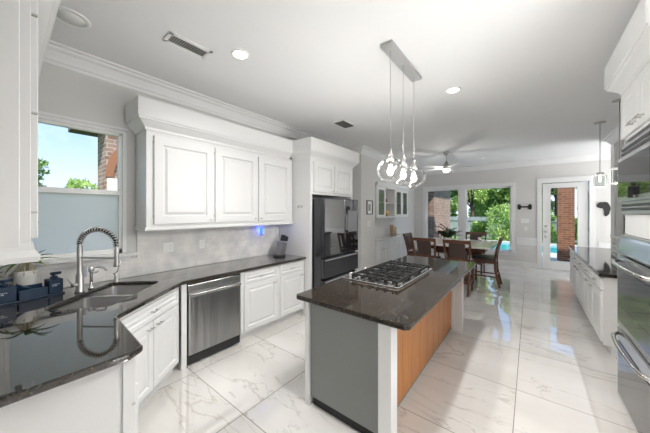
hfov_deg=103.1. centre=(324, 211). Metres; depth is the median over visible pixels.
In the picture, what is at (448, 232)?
potted plant
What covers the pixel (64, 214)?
window
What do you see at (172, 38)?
ceiling vent
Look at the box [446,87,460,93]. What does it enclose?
recessed light
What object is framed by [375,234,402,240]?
countertop
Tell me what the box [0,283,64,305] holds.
sink caddy
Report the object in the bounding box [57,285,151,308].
sink
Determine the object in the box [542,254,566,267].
patio
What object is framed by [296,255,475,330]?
island countertop
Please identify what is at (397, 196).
upper cabinet
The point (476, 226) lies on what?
bush
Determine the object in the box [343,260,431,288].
gas cooktop
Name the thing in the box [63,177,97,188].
bush
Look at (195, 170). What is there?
upper cabinet
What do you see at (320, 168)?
tall cabinet
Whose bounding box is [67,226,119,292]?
kitchen faucet
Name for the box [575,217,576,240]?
bush
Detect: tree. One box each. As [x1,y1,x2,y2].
[38,158,49,186]
[450,189,487,228]
[450,190,457,217]
[457,189,489,216]
[484,188,509,216]
[542,183,576,215]
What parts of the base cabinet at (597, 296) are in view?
door, door, drawer, door, drawer, door, door, drawer, door, drawer, door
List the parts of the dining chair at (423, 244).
leg, rail, rail, leg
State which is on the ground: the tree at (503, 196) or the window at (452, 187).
the tree at (503, 196)
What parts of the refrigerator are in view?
door, glass, drawer, drawer, glass, display panel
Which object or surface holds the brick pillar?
on the patio
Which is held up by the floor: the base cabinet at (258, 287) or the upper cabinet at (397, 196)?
the base cabinet at (258, 287)
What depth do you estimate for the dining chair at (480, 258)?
5.70 m
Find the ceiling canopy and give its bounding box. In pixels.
[380,39,421,81]
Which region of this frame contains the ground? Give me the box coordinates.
[452,218,576,244]
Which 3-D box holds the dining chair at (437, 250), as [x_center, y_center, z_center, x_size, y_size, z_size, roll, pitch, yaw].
[3.387,1.085,7.310,0.504,1.070,0.578,0,0,38]
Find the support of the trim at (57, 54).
attached to the wall at (364, 174)
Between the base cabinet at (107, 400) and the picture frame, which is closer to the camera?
the base cabinet at (107, 400)
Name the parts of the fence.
rail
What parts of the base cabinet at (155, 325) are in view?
door, drawer, door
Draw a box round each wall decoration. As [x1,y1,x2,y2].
[517,204,531,209]
[596,202,610,215]
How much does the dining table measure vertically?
0.900 m
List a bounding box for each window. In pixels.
[0,111,137,274]
[422,185,461,248]
[462,182,516,255]
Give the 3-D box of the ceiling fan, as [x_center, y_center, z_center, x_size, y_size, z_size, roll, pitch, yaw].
[3.042,-1.233,6.452,1.285,0.492,1.236,0,0,38]
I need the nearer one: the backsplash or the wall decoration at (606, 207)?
the backsplash
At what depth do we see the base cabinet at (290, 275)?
3.81 m
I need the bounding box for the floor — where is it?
[139,263,635,432]
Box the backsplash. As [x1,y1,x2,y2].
[0,225,278,286]
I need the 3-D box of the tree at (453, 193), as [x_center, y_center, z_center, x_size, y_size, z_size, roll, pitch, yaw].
[9.640,-1.963,22.329,3.790,7.460,3.301,0,0,28]
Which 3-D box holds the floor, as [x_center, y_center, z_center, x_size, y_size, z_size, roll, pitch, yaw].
[2.620,1.680,1.206,9.800,0.120,14.350,0,0,38]
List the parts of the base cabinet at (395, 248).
door, drawer, door, door, drawer, door, door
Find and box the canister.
[390,225,393,235]
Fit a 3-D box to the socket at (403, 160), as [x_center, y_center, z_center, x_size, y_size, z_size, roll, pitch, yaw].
[0.771,-0.445,2.543,0.058,0.230,0.057,0,0,38]
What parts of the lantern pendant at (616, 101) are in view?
lantern frame, rod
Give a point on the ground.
(468, 237)
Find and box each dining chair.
[403,232,417,255]
[411,237,440,258]
[436,230,456,258]
[442,239,473,296]
[466,232,486,274]
[471,236,503,287]
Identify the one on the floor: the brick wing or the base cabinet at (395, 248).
the base cabinet at (395, 248)
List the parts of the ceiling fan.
blade, blade, motor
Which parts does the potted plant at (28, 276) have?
pot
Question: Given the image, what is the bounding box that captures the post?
[178,284,186,369]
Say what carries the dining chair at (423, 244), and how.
on the floor
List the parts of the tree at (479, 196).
crown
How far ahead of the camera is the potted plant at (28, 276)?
2.13 m
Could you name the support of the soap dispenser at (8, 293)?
in the sink caddy
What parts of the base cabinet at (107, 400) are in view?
door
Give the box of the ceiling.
[50,0,639,170]
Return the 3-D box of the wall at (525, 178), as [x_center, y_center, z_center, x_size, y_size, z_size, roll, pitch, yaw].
[7.126,0.070,6.694,9.580,3.100,0.150,0,0,38]
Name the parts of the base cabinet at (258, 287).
drawer, door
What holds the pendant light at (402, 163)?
hanging from the ceiling
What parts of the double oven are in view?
handle, handle, door, door, control panel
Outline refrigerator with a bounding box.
[312,198,357,287]
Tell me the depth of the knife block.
4.06 m
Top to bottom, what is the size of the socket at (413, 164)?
0.230 m
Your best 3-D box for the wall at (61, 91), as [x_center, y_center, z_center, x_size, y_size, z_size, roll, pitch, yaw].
[0.179,0.070,5.799,0.180,3.100,10.200,0,0,38]
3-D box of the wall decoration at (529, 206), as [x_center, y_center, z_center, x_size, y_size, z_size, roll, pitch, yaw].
[5.867,-0.150,7.585,0.336,0.161,0.020,0,0,38]
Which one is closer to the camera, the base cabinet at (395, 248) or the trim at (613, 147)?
the trim at (613, 147)
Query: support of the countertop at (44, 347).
on the base cabinet at (290, 275)
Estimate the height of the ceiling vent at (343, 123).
0.012 m
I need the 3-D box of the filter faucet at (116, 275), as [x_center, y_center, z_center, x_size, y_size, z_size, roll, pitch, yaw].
[-2.033,0.589,2.526,0.067,0.220,0.199,0,0,-41]
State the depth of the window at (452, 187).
8.99 m
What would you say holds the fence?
on the ground
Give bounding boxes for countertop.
[0,254,305,407]
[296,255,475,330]
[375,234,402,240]
[568,246,616,278]
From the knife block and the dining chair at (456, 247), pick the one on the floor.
the dining chair at (456, 247)
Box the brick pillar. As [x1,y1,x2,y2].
[557,182,574,261]
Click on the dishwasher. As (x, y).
(213, 305)
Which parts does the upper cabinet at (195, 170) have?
door, crown, light rail, door, door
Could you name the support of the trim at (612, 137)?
attached to the wall at (619, 216)
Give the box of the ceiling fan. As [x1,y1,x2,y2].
[423,152,473,171]
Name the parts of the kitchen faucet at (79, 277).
lever, docking arm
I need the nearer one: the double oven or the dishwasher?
the double oven
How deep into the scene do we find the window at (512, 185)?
7.87 m
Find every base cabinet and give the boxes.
[0,356,138,432]
[119,288,178,409]
[240,265,277,340]
[275,260,303,324]
[375,237,406,264]
[568,250,619,356]
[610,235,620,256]
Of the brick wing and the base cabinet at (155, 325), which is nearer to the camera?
the base cabinet at (155, 325)
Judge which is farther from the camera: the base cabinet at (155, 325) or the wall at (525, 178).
the wall at (525, 178)
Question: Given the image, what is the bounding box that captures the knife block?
[273,235,287,256]
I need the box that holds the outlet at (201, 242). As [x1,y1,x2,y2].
[199,240,204,248]
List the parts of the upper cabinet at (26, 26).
panel, light rail, door, crown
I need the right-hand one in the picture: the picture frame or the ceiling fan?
the ceiling fan
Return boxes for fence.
[450,217,576,241]
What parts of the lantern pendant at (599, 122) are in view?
lantern frame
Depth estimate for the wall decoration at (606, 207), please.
6.56 m
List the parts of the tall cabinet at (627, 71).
crown, door, handle, door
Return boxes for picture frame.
[366,200,372,214]
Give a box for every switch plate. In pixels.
[163,242,173,252]
[521,219,528,222]
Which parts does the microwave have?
door frame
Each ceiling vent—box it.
[162,30,212,59]
[331,119,356,128]
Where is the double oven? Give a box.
[611,234,649,432]
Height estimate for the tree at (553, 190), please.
7.625 m
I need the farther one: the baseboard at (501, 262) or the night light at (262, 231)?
the baseboard at (501, 262)
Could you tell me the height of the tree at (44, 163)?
3.080 m
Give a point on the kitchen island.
(359, 371)
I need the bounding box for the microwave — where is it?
[618,128,649,213]
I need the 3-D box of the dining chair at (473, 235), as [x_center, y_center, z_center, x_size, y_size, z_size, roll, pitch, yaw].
[3.966,1.085,6.849,0.504,1.070,0.578,0,0,38]
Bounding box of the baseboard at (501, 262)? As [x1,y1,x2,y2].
[431,253,536,267]
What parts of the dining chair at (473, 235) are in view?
rail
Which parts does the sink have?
bowl, bowl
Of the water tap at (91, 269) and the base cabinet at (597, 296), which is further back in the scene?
the base cabinet at (597, 296)
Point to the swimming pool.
(505, 245)
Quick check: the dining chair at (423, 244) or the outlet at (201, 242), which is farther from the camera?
the dining chair at (423, 244)
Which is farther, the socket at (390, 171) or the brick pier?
the brick pier
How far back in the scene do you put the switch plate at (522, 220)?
7.58 m
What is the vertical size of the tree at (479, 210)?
7.699 m
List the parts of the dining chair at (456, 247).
leg, rail, rail, leg, leg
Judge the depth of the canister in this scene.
7.58 m
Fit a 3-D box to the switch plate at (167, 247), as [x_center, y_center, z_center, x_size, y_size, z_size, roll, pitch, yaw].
[-1.860,0.420,3.064,0.010,0.115,0.115,0,0,38]
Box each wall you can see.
[38,62,413,308]
[352,154,407,270]
[414,159,610,262]
[616,140,623,236]
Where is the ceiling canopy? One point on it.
(396, 56)
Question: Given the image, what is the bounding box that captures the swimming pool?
[487,240,576,254]
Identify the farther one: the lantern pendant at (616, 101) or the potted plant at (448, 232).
the potted plant at (448, 232)
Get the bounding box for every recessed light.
[56,6,90,28]
[231,49,249,59]
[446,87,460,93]
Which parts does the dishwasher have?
control panel, handle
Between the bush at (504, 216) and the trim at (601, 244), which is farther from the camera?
the bush at (504, 216)
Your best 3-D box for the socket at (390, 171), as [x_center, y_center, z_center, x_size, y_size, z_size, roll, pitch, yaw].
[0.584,-0.445,2.308,0.058,0.230,0.057,0,0,38]
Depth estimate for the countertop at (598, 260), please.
3.85 m
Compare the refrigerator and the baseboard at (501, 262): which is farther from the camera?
the baseboard at (501, 262)
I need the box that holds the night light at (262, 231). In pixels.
[260,228,265,234]
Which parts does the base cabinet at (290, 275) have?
drawer, door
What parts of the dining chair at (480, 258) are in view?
seat, seat frame, leg, leg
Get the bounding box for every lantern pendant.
[592,121,607,187]
[609,99,620,183]
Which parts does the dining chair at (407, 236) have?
leg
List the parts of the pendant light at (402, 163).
globe, globe, globe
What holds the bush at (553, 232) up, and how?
on the ground
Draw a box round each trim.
[43,40,610,175]
[517,237,536,245]
[599,242,610,247]
[600,121,620,144]
[611,144,615,246]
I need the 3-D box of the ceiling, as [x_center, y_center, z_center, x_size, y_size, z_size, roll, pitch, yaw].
[2.612,-1.605,1.276,10.700,0.250,15.250,0,0,38]
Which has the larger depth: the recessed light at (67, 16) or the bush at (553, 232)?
the bush at (553, 232)
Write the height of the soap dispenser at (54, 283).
0.172 m
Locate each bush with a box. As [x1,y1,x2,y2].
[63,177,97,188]
[470,220,488,236]
[485,203,509,240]
[542,210,556,241]
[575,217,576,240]
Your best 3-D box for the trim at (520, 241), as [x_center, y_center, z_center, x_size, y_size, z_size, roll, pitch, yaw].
[5.903,0.870,7.557,0.470,0.220,0.022,0,0,38]
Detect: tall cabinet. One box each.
[279,137,358,314]
[604,0,649,238]
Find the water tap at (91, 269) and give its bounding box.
[83,265,106,288]
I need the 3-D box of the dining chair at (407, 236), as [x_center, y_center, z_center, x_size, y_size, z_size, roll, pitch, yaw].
[2.349,1.085,6.565,0.578,1.070,0.504,0,0,38]
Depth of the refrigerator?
4.08 m
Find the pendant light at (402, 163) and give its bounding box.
[377,149,425,187]
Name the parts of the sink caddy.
brush handle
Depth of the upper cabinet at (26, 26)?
0.97 m
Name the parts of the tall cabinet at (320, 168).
door, crown, door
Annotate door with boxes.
[536,175,595,270]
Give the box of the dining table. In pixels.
[414,237,497,284]
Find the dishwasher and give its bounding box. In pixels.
[187,273,240,364]
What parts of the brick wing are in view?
door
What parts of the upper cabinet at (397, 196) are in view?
door, crown, door, door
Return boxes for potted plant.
[0,250,58,285]
[434,223,462,239]
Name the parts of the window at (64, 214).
frosted pane, sash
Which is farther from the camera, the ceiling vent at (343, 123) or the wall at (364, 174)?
the wall at (364, 174)
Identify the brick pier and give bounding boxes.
[68,128,116,189]
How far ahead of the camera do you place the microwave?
1.79 m
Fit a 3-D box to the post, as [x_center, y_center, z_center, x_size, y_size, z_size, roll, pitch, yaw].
[-1.479,1.179,2.679,0.070,0.881,0.052,0,0,38]
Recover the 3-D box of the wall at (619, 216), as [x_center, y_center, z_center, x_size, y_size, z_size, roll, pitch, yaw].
[3.267,0.070,1.899,0.150,3.100,8.280,0,0,38]
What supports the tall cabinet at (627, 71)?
on the floor
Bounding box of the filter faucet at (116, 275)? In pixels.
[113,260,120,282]
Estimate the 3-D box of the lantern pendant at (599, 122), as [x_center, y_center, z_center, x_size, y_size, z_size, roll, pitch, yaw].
[4.533,-0.945,4.253,0.160,1.070,0.160,0,0,38]
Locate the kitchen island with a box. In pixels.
[305,278,463,432]
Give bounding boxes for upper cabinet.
[0,0,60,264]
[125,95,292,230]
[375,181,409,217]
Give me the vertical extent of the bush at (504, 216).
2.547 m
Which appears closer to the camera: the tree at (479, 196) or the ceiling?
the ceiling
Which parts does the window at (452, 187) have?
sash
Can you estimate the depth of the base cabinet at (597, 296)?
3.12 m
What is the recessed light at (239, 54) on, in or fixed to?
in the ceiling
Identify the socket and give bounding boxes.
[387,149,393,174]
[400,155,405,177]
[411,160,416,180]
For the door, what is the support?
in the wall at (525, 178)
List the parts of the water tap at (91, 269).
spout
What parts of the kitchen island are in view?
post, grey panel, post, wood panel, post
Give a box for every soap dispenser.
[0,278,16,303]
[44,271,62,293]

